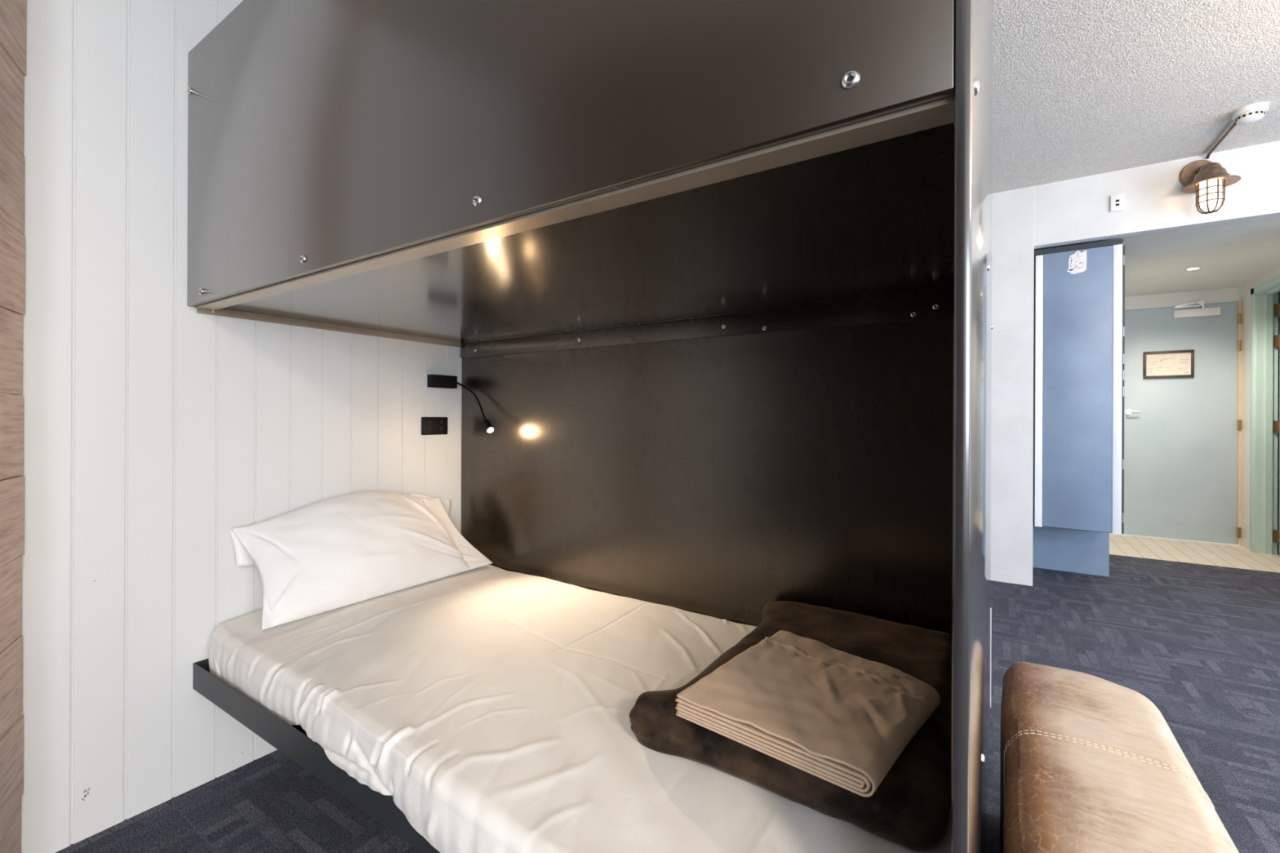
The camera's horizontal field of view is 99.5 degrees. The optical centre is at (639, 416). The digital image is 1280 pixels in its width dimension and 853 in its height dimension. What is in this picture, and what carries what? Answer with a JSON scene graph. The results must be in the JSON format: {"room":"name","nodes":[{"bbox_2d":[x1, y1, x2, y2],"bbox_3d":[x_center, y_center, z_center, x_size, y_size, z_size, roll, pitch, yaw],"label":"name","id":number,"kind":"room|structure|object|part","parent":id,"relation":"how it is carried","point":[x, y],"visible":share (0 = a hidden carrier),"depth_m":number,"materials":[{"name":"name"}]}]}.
{"room":"dormitory","nodes":[
{"label":"dormitory","id":0,"kind":"room"},
{"bbox_2d":[0,0,26,852],"bbox_3d":[-1.431,-0.211,1.222,0.021,2.579,0.155,0,0,-34],"label":"wall","id":1,"kind":"structure","parent":0,"point":[12,12],"depth_m":1.23,"materials":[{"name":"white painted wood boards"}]},
{"bbox_2d":[0,0,462,852],"bbox_3d":[-1.192,-0.210,1.794,0.080,2.580,7.100,0,0,33],"label":"wall","id":2,"kind":"structure","parent":0,"point":[157,428],"depth_m":1.47,"materials":[{"name":"white paint"}]},
{"bbox_2d":[421,417,448,435],"bbox_3d":[-0.847,0.040,2.240,0.012,0.073,0.123,0,0,33],"label":"power outlet","id":3,"kind":"object","parent":2,"relation":"attached to","point":[429,425],"visible":1,"depth_m":2.23,"materials":[{"name":"black plastic"}]},
{"bbox_2d":[426,374,493,433],"bbox_3d":[-0.704,-0.052,2.189,0.305,0.235,0.140,0,0,33],"label":"reading lamp","id":4,"kind":"object","parent":2,"relation":"attached to","point":[433,380],"visible":1,"depth_m":2.22,"materials":[{"name":"black plastic"}]},
{"bbox_2d":[55,533,1279,852],"bbox_3d":[1.595,1.116,1.434,5.190,0.050,9.550,0,0,33],"label":"floor","id":5,"kind":"structure","parent":0,"point":[1201,642],"depth_m":2.20,"materials":[{"name":"carpet"}]},
{"bbox_2d":[186,0,992,852],"bbox_3d":[0.012,-0.204,1.793,1.932,2.578,1.845,0,0,33],"label":"bunk bed","id":6,"kind":"object","parent":5,"relation":"on","point":[711,280],"visible":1,"depth_m":1.19,"materials":[{"name":"blackened steel"},{"name":"dark bronze metal"}]},
{"bbox_3d":[-0.239,0.755,1.440,1.904,0.074,0.938,0,0,33],"label":"bed rail","id":7,"kind":"part","parent":6,"relation":"part of","materials":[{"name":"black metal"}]},
{"bbox_3d":[-0.495,-0.676,1.038,1.904,0.726,0.014,0,0,33],"label":"guard panel","id":8,"kind":"part","parent":6,"relation":"part of","materials":[{"name":"brown metal"}]},
{"bbox_3d":[0.027,-0.140,1.842,1.904,2.450,0.018,0,0,33],"label":"panel","id":9,"kind":"part","parent":6,"relation":"part of","materials":[{"name":"black metal"}]},
{"bbox_3d":[0.806,-0.201,1.271,0.024,2.578,1.830,0,0,33],"label":"panel","id":10,"kind":"part","parent":6,"relation":"part of","materials":[{"name":"metal"}]},
{"bbox_3d":[-0.220,0.705,1.450,1.860,0.146,0.880,0,0,33],"label":"mattress","id":11,"kind":"object","parent":6,"relation":"on","visible":0},
{"bbox_2d":[208,564,951,852],"bbox_3d":[-0.245,0.667,1.412,1.871,0.168,0.991,0,0,33],"label":"fitted sheet","id":12,"kind":"object","parent":11,"relation":"on","point":[492,704],"visible":0.69,"depth_m":1.13,"materials":[{"name":"white fabric"}]},
{"bbox_2d":[228,492,493,630],"bbox_3d":[-0.912,0.429,1.892,0.271,0.322,0.806,0,0,33],"label":"pillow","id":13,"kind":"object","parent":12,"relation":"on","point":[335,553],"visible":1,"depth_m":1.73,"materials":[{"name":"white fabric"}]},
{"bbox_2d":[629,600,951,850],"bbox_3d":[0.387,0.564,1.149,0.524,0.110,0.727,0,0,33],"label":"blanket","id":14,"kind":"object","parent":12,"relation":"on","point":[910,807],"visible":0.56,"depth_m":0.91,"materials":[{"name":"brown fabric"}]},
{"bbox_2d":[675,630,940,796],"bbox_3d":[0.304,0.488,0.943,0.322,0.050,0.377,0,0,42],"label":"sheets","id":15,"kind":"object","parent":14,"relation":"on","point":[842,719],"visible":1,"depth_m":0.88,"materials":[{"name":"beige fabric"}]},
{"bbox_2d":[1032,238,1124,577],"bbox_3d":[3.028,0.004,3.819,0.450,2.186,0.914,0,0,33],"label":"door","id":16,"kind":"structure","parent":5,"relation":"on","point":[1079,317],"depth_m":3.45,"materials":[{"name":"blue paint"}]},
{"bbox_3d":[3.155,0.912,4.011,0.422,0.372,0.450,0,0,33],"label":"panel","id":17,"kind":"part","parent":16,"relation":"part of","materials":[{"name":"blue paint"}]},
{"bbox_2d":[1066,250,1086,274],"bbox_3d":[2.773,-0.978,3.443,0.100,0.147,0.001,0,0,33],"label":"sticker","id":18,"kind":"object","parent":16,"relation":"attached to","point":[1077,261],"visible":1,"depth_m":3.44,"materials":[{"name":"white paper"}]},
{"bbox_3d":[2.779,-0.169,3.450,0.343,1.774,0.019,0,0,33],"label":"door","id":19,"kind":"part","parent":16,"relation":"part of","materials":[{"name":"blue paint"}]},
{"bbox_3d":[2.781,-1.074,3.450,0.433,0.032,0.022,0,0,33],"label":"rail","id":20,"kind":"part","parent":16,"relation":"part of","materials":[{"name":"grey metal"}]},
{"bbox_2d":[1000,662,1239,852],"bbox_3d":[0.796,0.858,0.911,0.312,0.460,1.200,0,0,33],"label":"leather bench","id":21,"kind":"object","parent":5,"relation":"on","point":[1089,763],"visible":1,"depth_m":0.96,"materials":[{"name":"beige leather"}]},
{"bbox_2d":[991,140,1279,586],"bbox_3d":[2.997,-0.193,3.573,4.990,2.580,0.640,0,0,33],"label":"wall","id":22,"kind":"structure","parent":0,"point":[1026,220],"depth_m":3.50,"materials":[{"name":"paint"}]},
{"bbox_2d":[1110,193,1124,212],"bbox_3d":[2.876,-1.287,3.267,0.062,0.097,0.010,0,0,33],"label":"switch plate","id":23,"kind":"object","parent":22,"relation":"attached to","point":[1117,202],"visible":1,"depth_m":3.26,"materials":[{"name":"white plastic"}]},
{"bbox_2d":[1178,160,1240,213],"bbox_3d":[3.127,-1.284,2.972,0.228,0.342,0.229,0,0,33],"label":"wall lantern","id":24,"kind":"object","parent":22,"relation":"attached to","point":[1208,180],"visible":1,"depth_m":2.96,"materials":[{"name":"orange metal"}]},
{"bbox_3d":[3.165,-1.377,3.073,0.156,0.156,0.018,0,0,33],"label":"plate","id":25,"kind":"part","parent":24,"relation":"part of","materials":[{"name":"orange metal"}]},
{"bbox_3d":[3.144,-1.379,3.020,0.035,0.049,0.120,0,0,20],"label":"arm","id":26,"kind":"part","parent":24,"relation":"part of","materials":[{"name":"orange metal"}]},
{"bbox_3d":[3.126,-1.205,2.972,0.090,0.159,0.090,0,0,33],"label":"glass globe","id":27,"kind":"part","parent":24,"relation":"part of","materials":[{"name":"white glass"}]},
{"bbox_2d":[1181,162,1240,193],"bbox_3d":[3.127,-1.325,2.972,0.228,0.118,0.228,0,0,33],"label":"hood","id":28,"kind":"object","parent":24,"relation":"attached to","point":[1211,174],"depth_m":2.95,"materials":[{"name":"orange metal"}]},
{"bbox_2d":[991,0,1279,193],"bbox_3d":[0.938,-1.516,0.412,5.190,0.050,7.110,0,0,33],"label":"ceiling","id":29,"kind":"structure","parent":0,"point":[1082,88],"depth_m":2.41,"materials":[{"name":"white paint"}]},
{"bbox_2d":[1205,121,1236,159],"bbox_3d":[3.082,-1.463,2.866,0.018,0.030,0.448,0,0,32],"label":"conduit","id":30,"kind":"object","parent":29,"relation":"attached to","point":[1234,124],"visible":0.82,"depth_m":2.88,"materials":[{"name":"orange metal"}]},
{"bbox_2d":[1231,102,1268,124],"bbox_3d":[2.946,-1.454,2.618,0.120,0.058,0.120,0,0,33],"label":"smoke detector","id":31,"kind":"object","parent":29,"relation":"attached to","point":[1250,113],"visible":1,"depth_m":2.59,"materials":[{"name":"white plastic"}]},
{"bbox_2d":[1034,216,1279,297],"bbox_3d":[4.460,-1.134,3.804,2.900,0.040,2.458,0,0,33],"label":"ceiling","id":32,"kind":"structure","parent":0,"point":[1237,254],"depth_m":3.78,"materials":[{"name":"paint"}]},
{"bbox_2d":[1184,266,1201,270],"bbox_3d":[4.176,-1.113,4.093,0.090,0.004,0.090,0,0,33],"label":"recessed light","id":33,"kind":"object","parent":32,"relation":"in","point":[1193,268],"visible":1,"depth_m":4.09,"materials":[{"name":"white plastic"}]},
{"bbox_2d":[1124,286,1242,310],"bbox_3d":[4.563,-0.005,5.103,1.660,2.217,0.105,0,0,33],"label":"wall","id":34,"kind":"structure","parent":0,"point":[1232,294],"depth_m":4.85,"materials":[{"name":"paint"}]},
{"bbox_2d":[1109,533,1239,546],"bbox_3d":[4.748,1.101,4.881,0.900,0.006,0.028,0,0,33],"label":"trim","id":35,"kind":"structure","parent":34,"relation":"attached to","point":[1109,533],"depth_m":4.84,"materials":[{"name":"beige wood"}]},
{"bbox_2d":[1124,299,1242,544],"bbox_3d":[4.760,0.038,4.882,0.912,2.119,0.104,0,0,33],"label":"door","id":36,"kind":"structure","parent":34,"relation":"in","point":[1180,434],"depth_m":4.83,"materials":[{"name":"grey paint"}]},
{"bbox_3d":[4.546,-0.042,4.997,0.105,0.048,0.062,0,0,33],"label":"handle","id":37,"kind":"part","parent":36,"relation":"part of","materials":[{"name":"silver metal"}]},
{"bbox_2d":[1142,349,1194,378],"bbox_3d":[4.758,-0.468,4.882,0.332,0.244,0.021,0,0,33],"label":"framed notice","id":38,"kind":"object","parent":36,"relation":"attached to","point":[1172,363],"visible":1,"depth_m":4.88,"materials":[{"name":"beige paper"}]},
{"bbox_3d":[4.866,-0.983,4.805,0.197,0.075,0.037,0,0,33],"label":"closer arm","id":39,"kind":"part","parent":36,"relation":"part of","materials":[{"name":"silver metal"}]},
{"bbox_2d":[1124,299,1243,546],"bbox_3d":[4.771,0.054,4.892,0.920,2.100,0.030,0,0,33],"label":"door frame","id":40,"kind":"structure","parent":34,"relation":"attached to","point":[1240,388],"depth_m":4.64,"materials":[{"name":"beige paint"}]},
{"bbox_2d":[1242,266,1279,549],"bbox_3d":[4.570,-0.005,3.651,0.100,2.217,2.328,0,0,33],"label":"wall","id":41,"kind":"structure","parent":0,"point":[1246,288],"depth_m":4.55,"materials":[{"name":"paint"}]},
{"bbox_2d":[1249,275,1279,555],"bbox_3d":[4.820,0.044,4.024,0.120,2.120,0.910,0,0,33],"label":"trim","id":42,"kind":"structure","parent":41,"relation":"attached to","point":[1267,325],"depth_m":4.34,"materials":[{"name":"teal paint"}]},
{"bbox_2d":[1273,303,1279,554],"bbox_3d":[5.356,0.063,4.096,0.752,2.063,0.059,0,0,33],"label":"door","id":43,"kind":"structure","parent":41,"relation":"in","point":[1277,306],"depth_m":4.31,"materials":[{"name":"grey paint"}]},
{"bbox_2d":[1277,291,1279,551],"bbox_3d":[5.188,-0.003,3.390,1.220,2.217,1.850,0,0,33],"label":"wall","id":44,"kind":"structure","parent":0,"point":[1279,291],"depth_m":4.42,"materials":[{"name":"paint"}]}
]}

